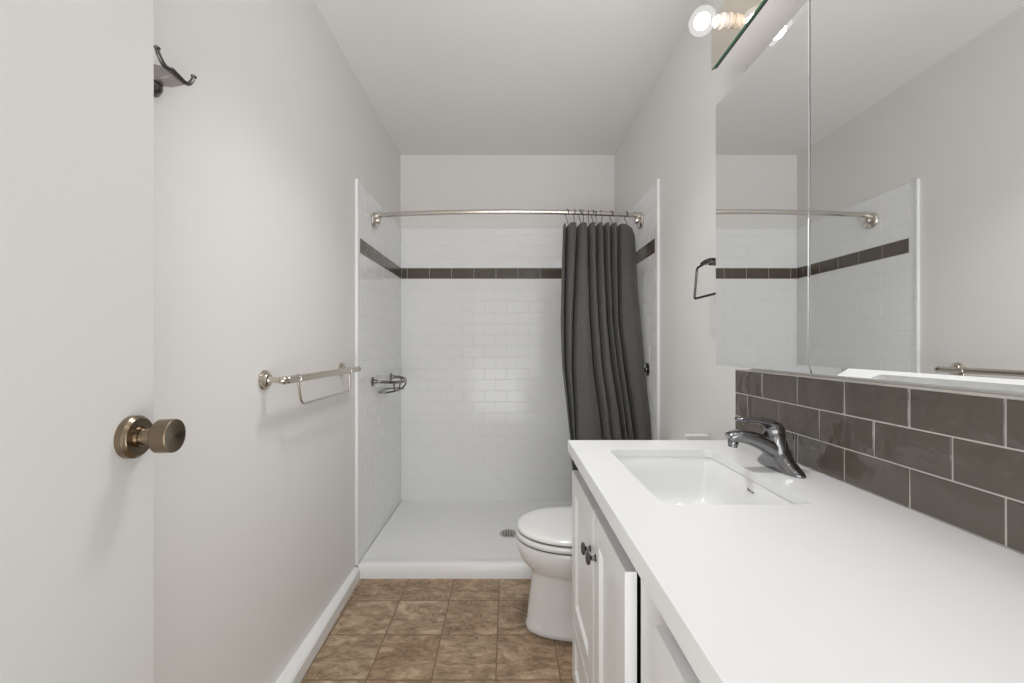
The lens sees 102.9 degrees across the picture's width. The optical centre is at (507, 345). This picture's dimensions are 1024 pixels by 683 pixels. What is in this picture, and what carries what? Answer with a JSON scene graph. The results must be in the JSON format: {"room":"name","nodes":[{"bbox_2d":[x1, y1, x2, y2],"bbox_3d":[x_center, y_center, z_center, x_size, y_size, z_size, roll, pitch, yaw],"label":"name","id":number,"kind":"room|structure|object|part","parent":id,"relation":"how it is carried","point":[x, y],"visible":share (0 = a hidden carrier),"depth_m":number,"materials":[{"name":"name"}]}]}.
{"room":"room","nodes":[
{"label":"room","id":0,"kind":"room"},
{"bbox_2d":[154,0,400,682],"bbox_3d":[-0.800,-0.097,1.330,0.100,2.485,3.260,0,0,0],"label":"wall","id":1,"kind":"structure","parent":0,"point":[258,161],"depth_m":1.19,"materials":[{"name":"paint"}]},
{"bbox_2d":[0,0,185,682],"bbox_3d":[-0.520,0.125,0.322,0.097,2.018,0.714,0,0,-8],"label":"door","id":2,"kind":"structure","parent":1,"relation":"in","point":[80,437],"depth_m":0.54,"materials":[{"name":"white paint"}]},
{"bbox_3d":[-0.555,0.139,0.627,0.043,0.065,0.065,0,0,-8],"label":"knob","id":3,"kind":"part","parent":2,"relation":"part of","materials":[{"name":"brown metal"}]},
{"bbox_2d":[154,45,196,96],"bbox_3d":[-0.719,-0.563,0.856,0.062,0.073,0.106,0,0,0],"label":"robe hook","id":4,"kind":"object","parent":1,"relation":"attached to","point":[164,75],"visible":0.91,"depth_m":0.85,"materials":[{"name":"grey metal"}]},
{"bbox_3d":[-0.723,-0.571,0.863,0.054,0.037,0.034,0,0,0],"label":"arm","id":5,"kind":"part","parent":4,"relation":"part of","materials":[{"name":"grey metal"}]},
{"bbox_2d":[258,362,360,404],"bbox_3d":[-0.708,0.136,1.548,0.084,0.123,0.646,0,0,0],"label":"towel bar","id":6,"kind":"object","parent":1,"relation":"attached to","point":[265,379],"visible":1,"depth_m":1.35,"materials":[{"name":"silver metal"}]},
{"bbox_3d":[-0.721,0.105,1.256,0.058,0.062,0.062,0,0,0],"label":"post","id":7,"kind":"part","parent":6,"relation":"part of","materials":[{"name":"silver metal"}]},
{"bbox_3d":[-0.721,0.105,1.838,0.058,0.062,0.062,0,0,0],"label":"post","id":8,"kind":"part","parent":6,"relation":"part of","materials":[{"name":"silver metal"}]},
{"bbox_2d":[275,567,359,682],"bbox_3d":[-0.717,1.116,1.377,0.066,0.060,1.254,0,0,0],"label":"baseboard","id":9,"kind":"structure","parent":1,"relation":"attached to","point":[294,672],"depth_m":1.55,"materials":[{"name":"white wood"}]},
{"bbox_2d":[355,179,358,564],"bbox_3d":[-0.743,0.127,2.014,0.014,1.902,0.013,0,0,0],"label":"trim","id":10,"kind":"structure","parent":1,"relation":"attached to","point":[356,180],"depth_m":2.01,"materials":[{"name":"white"}]},
{"bbox_2d":[356,183,400,566],"bbox_3d":[-0.746,0.136,2.436,0.008,1.916,0.832,0,0,0],"label":"wall tile","id":11,"kind":"structure","parent":1,"relation":"attached to","point":[379,288],"depth_m":2.35,"materials":[{"name":"white tile"}]},
{"bbox_2d":[371,373,406,393],"bbox_3d":[-0.672,0.220,2.420,0.141,0.099,0.402,0,0,0],"label":"basket","id":12,"kind":"object","parent":11,"relation":"attached to","point":[373,380],"visible":1,"depth_m":2.35,"materials":[{"name":"silver metal"}]},
{"bbox_2d":[372,209,642,228],"bbox_3d":[0.000,-0.698,2.253,1.483,0.093,0.120,0,0,0],"label":"shower curtain rod","id":13,"kind":"object","parent":11,"relation":"attached to","point":[376,216],"visible":0.99,"depth_m":2.22,"materials":[{"name":"silver metal"}]},
{"bbox_2d":[375,212,381,223],"bbox_3d":[-0.720,-0.711,2.268,0.036,0.066,0.041,0,0,0],"label":"socket","id":14,"kind":"object","parent":13,"relation":"attached to","point":[378,215],"depth_m":2.25,"materials":[{"name":"silver metal"}]},
{"bbox_3d":[0.000,-0.726,2.236,1.448,0.026,0.085,0,0,0],"label":"rod","id":15,"kind":"part","parent":13,"relation":"part of","materials":[{"name":"silver metal"}]},
{"bbox_2d":[633,212,639,223],"bbox_3d":[0.720,-0.711,2.268,0.036,0.066,0.041,0,0,0],"label":"socket","id":16,"kind":"object","parent":13,"relation":"attached to","point":[636,215],"depth_m":2.25,"materials":[{"name":"silver metal"}]},
{"label":"curtain hook","id":17,"kind":"object","parent":13,"relation":"hanging from","visible":0},
{"bbox_2d":[561,222,651,469],"bbox_3d":[0.512,0.195,2.208,0.458,1.733,0.347,0,0,0],"label":"shower curtain","id":18,"kind":"object","parent":17,"relation":"hanging from","point":[603,369],"visible":0.68,"depth_m":2.17,"materials":[{"name":"grey fabric"}]},
{"bbox_2d":[360,238,400,277],"bbox_3d":[-0.746,-0.507,2.454,0.009,0.075,0.796,0,0,0],"label":"trim","id":19,"kind":"structure","parent":1,"relation":"attached to","point":[366,249],"depth_m":2.35,"materials":[{"name":"tile"}]},
{"bbox_2d":[300,579,573,682],"bbox_3d":[0.000,1.196,1.330,1.700,0.100,3.260,0,0,0],"label":"floor","id":20,"kind":"structure","parent":0,"point":[387,630],"depth_m":1.59,"materials":[{"name":"tile"}]},
{"bbox_2d":[358,500,571,578],"bbox_3d":[0.000,1.112,2.433,1.482,0.068,0.851,0,0,0],"label":"shower pan","id":21,"kind":"object","parent":20,"relation":"on","point":[422,539],"visible":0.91,"depth_m":2.29,"materials":[{"name":"white plastic"}]},
{"bbox_2d":[516,506,572,641],"bbox_3d":[0.389,0.789,1.672,0.712,0.713,0.418,0,0,0],"label":"toilet","id":22,"kind":"object","parent":20,"relation":"on","point":[544,535],"visible":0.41,"depth_m":1.59,"materials":[{"name":"white ceramic"}]},
{"bbox_3d":[0.267,0.757,1.672,0.467,0.022,0.358,0,0,0],"label":"seat","id":23,"kind":"part","parent":22,"relation":"part of","materials":[{"name":"white plastic"}]},
{"bbox_3d":[0.272,0.729,1.672,0.466,0.023,0.350,0,0,0],"label":"lid","id":24,"kind":"part","parent":22,"relation":"part of","materials":[{"name":"white plastic"}]},
{"bbox_2d":[684,434,708,439],"bbox_3d":[0.696,0.380,1.506,0.082,0.106,0.028,0,0,0],"label":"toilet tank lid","id":25,"kind":"object","parent":22,"relation":"on","point":[686,436],"visible":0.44,"depth_m":1.49,"materials":[{"name":"white ceramic"}]},
{"bbox_2d":[572,470,699,682],"bbox_3d":[0.461,0.741,0.674,0.561,0.810,1.228,0,0,0],"label":"vanity cabinet","id":26,"kind":"object","parent":20,"relation":"on","point":[620,634],"visible":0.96,"depth_m":0.84,"materials":[{"name":"white paint"}]},
{"bbox_3d":[0.214,0.943,0.997,0.020,0.182,0.578,0,0,0],"label":"drawer","id":27,"kind":"part","parent":26,"relation":"part of","materials":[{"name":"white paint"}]},
{"bbox_3d":[0.193,0.498,1.003,0.024,0.030,0.030,0,0,0],"label":"knob","id":28,"kind":"part","parent":26,"relation":"part of","materials":[{"name":"grey metal"}]},
{"bbox_3d":[0.214,0.619,1.130,0.020,0.454,0.316,0,0,0],"label":"door","id":29,"kind":"part","parent":26,"relation":"part of","materials":[{"name":"white paint"}]},
{"bbox_3d":[0.193,0.490,0.943,0.024,0.030,0.030,0,0,0],"label":"knob","id":30,"kind":"part","parent":26,"relation":"part of","materials":[{"name":"grey metal"}]},
{"bbox_3d":[0.214,0.619,0.838,0.020,0.454,0.260,0,0,0],"label":"door","id":31,"kind":"part","parent":26,"relation":"part of","materials":[{"name":"white paint"}]},
{"bbox_3d":[0.236,0.691,0.378,0.018,0.710,0.636,0,0,0],"label":"frame","id":32,"kind":"part","parent":26,"relation":"part of","materials":[{"name":"white paint"}]},
{"bbox_3d":[0.214,0.618,0.443,0.020,0.457,0.250,0,0,0],"label":"door","id":33,"kind":"part","parent":26,"relation":"part of","materials":[{"name":"white paint"}]},
{"bbox_2d":[568,440,1023,682],"bbox_3d":[0.467,0.318,0.665,0.550,0.035,1.270,0,0,0],"label":"countertop","id":34,"kind":"structure","parent":26,"relation":"on","point":[844,583],"depth_m":0.52,"materials":[{"name":"white stone"}]},
{"bbox_2d":[616,457,795,504],"bbox_3d":[0.438,0.392,0.977,0.352,0.148,0.471,0,0,0],"label":"undermount sink","id":35,"kind":"object","parent":34,"relation":"in","point":[671,480],"visible":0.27,"depth_m":1.17,"materials":[{"name":"white ceramic"}]},
{"bbox_2d":[725,417,805,478],"bbox_3d":[0.634,0.237,1.017,0.164,0.126,0.143,0,0,27],"label":"faucet","id":36,"kind":"object","parent":34,"relation":"on","point":[776,455],"visible":1,"depth_m":0.98,"materials":[{"name":"silver metal"}]},
{"bbox_3d":[0.613,0.247,1.000,0.149,0.084,0.060,0,0,0],"label":"spout","id":37,"kind":"part","parent":36,"relation":"part of","materials":[{"name":"silver metal"}]},
{"bbox_3d":[0.618,0.198,1.000,0.118,0.048,0.049,0,0,0],"label":"lever","id":38,"kind":"part","parent":36,"relation":"part of","materials":[{"name":"silver metal"}]},
{"bbox_3d":[0.702,0.248,0.998,0.011,0.064,0.011,0,0,0],"label":"lift rod","id":39,"kind":"part","parent":36,"relation":"part of","materials":[{"name":"silver metal"}]},
{"bbox_2d":[314,0,700,154],"bbox_3d":[0.000,-1.389,1.330,1.700,0.100,3.260,0,0,0],"label":"ceiling","id":40,"kind":"structure","parent":0,"point":[442,77],"depth_m":1.94,"materials":[{"name":"white paint"}]},
{"bbox_2d":[401,155,613,228],"bbox_3d":[0.000,-0.097,2.910,1.500,2.485,0.100,0,0,0],"label":"wall","id":41,"kind":"structure","parent":0,"point":[428,182],"depth_m":2.86,"materials":[{"name":"paint"}]},
{"bbox_2d":[401,268,561,278],"bbox_3d":[0.000,-0.507,2.856,1.483,0.075,0.009,0,0,0],"label":"trim","id":42,"kind":"structure","parent":41,"relation":"attached to","point":[406,273],"depth_m":2.85,"materials":[{"name":"tile"}]},
{"bbox_2d":[401,229,571,500],"bbox_3d":[0.000,0.136,2.856,1.500,1.916,0.007,0,0,0],"label":"wall tile","id":43,"kind":"structure","parent":41,"relation":"attached to","point":[484,416],"depth_m":2.85,"materials":[{"name":"white tile"}]},
{"bbox_2d":[614,0,1023,554],"bbox_3d":[0.800,-0.097,1.330,0.100,2.485,3.260,0,0,0],"label":"wall","id":44,"kind":"structure","parent":0,"point":[671,139],"depth_m":1.71,"materials":[{"name":"paint"}]},
{"bbox_2d":[617,183,655,439],"bbox_3d":[0.746,0.136,2.436,0.008,1.916,0.832,0,0,0],"label":"wall tile","id":45,"kind":"structure","parent":44,"relation":"attached to","point":[646,269],"depth_m":2.15,"materials":[{"name":"white tile"}]},
{"bbox_2d":[644,363,649,375],"bbox_3d":[0.734,0.124,2.165,0.018,0.072,0.072,0,0,0],"label":"shower valve","id":46,"kind":"object","parent":45,"relation":"attached to","point":[646,366],"visible":0.91,"depth_m":2.15,"materials":[{"name":"silver metal"}]},
{"bbox_2d":[636,238,654,264],"bbox_3d":[0.746,-0.507,2.454,0.009,0.075,0.796,0,0,0],"label":"trim","id":47,"kind":"structure","parent":44,"relation":"attached to","point":[648,249],"depth_m":2.19,"materials":[{"name":"tile"}]},
{"bbox_2d":[656,179,659,439],"bbox_3d":[0.743,0.127,2.014,0.014,1.902,0.013,0,0,0],"label":"trim","id":48,"kind":"structure","parent":44,"relation":"attached to","point":[657,180],"depth_m":2.01,"materials":[{"name":"white"}]},
{"bbox_2d":[693,258,715,299],"bbox_3d":[0.713,-0.238,1.387,0.075,0.140,0.208,0,0,0],"label":"towel ring","id":49,"kind":"object","parent":44,"relation":"attached to","point":[710,261],"visible":0.47,"depth_m":1.41,"materials":[{"name":"grey metal"}]},
{"bbox_2d":[711,0,807,69],"bbox_3d":[0.673,-0.929,0.730,0.154,0.148,1.070,0,0,0],"label":"vanity light bar","id":50,"kind":"object","parent":44,"relation":"attached to","point":[742,30],"visible":0.98,"depth_m":1.14,"materials":[{"name":"silver metal"}]},
{"bbox_2d":[694,12,716,29],"bbox_3d":[0.557,-0.928,1.166,0.073,0.072,0.072,0,0,0],"label":"globe bulb","id":51,"kind":"object","parent":50,"relation":"attached to","point":[702,20],"visible":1,"depth_m":1.16,"materials":[{"name":"white glass"}]},
{"bbox_2d":[714,12,732,30],"bbox_3d":[0.614,-0.928,1.166,0.038,0.042,0.042,0,0,0],"label":"socket","id":52,"kind":"object","parent":50,"relation":"attached to","point":[724,22],"depth_m":1.15,"materials":[{"name":"beige ceramic"}]},
{"bbox_3d":[0.635,-0.929,0.730,0.006,0.148,1.070,0,0,0],"label":"plate","id":53,"kind":"part","parent":50,"relation":"part of","materials":[{"name":"silver metal"}]},
{"bbox_2d":[716,0,1023,391],"bbox_3d":[0.695,-0.341,0.866,0.110,0.797,0.779,0,0,0],"label":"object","id":54,"kind":"object","parent":44,"relation":"attached to","point":[870,158],"visible":1,"depth_m":0.70,"materials":[{"name":"silver metal"}]},
{"bbox_3d":[0.646,-0.341,1.061,0.012,0.797,0.388,0,0,0],"label":"door","id":55,"kind":"part","parent":54,"relation":"part of","materials":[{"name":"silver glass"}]},
{"bbox_3d":[0.646,-0.341,0.670,0.012,0.797,0.388,0,0,0],"label":"door","id":56,"kind":"part","parent":54,"relation":"part of","materials":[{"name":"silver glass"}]},
{"bbox_2d":[735,369,1023,553],"bbox_3d":[0.746,0.187,0.680,0.009,0.226,1.301,0,0,0],"label":"tile backsplash","id":57,"kind":"structure","parent":44,"relation":"attached to","point":[955,458],"depth_m":0.75,"materials":[{"name":"grey tile"}]}
]}

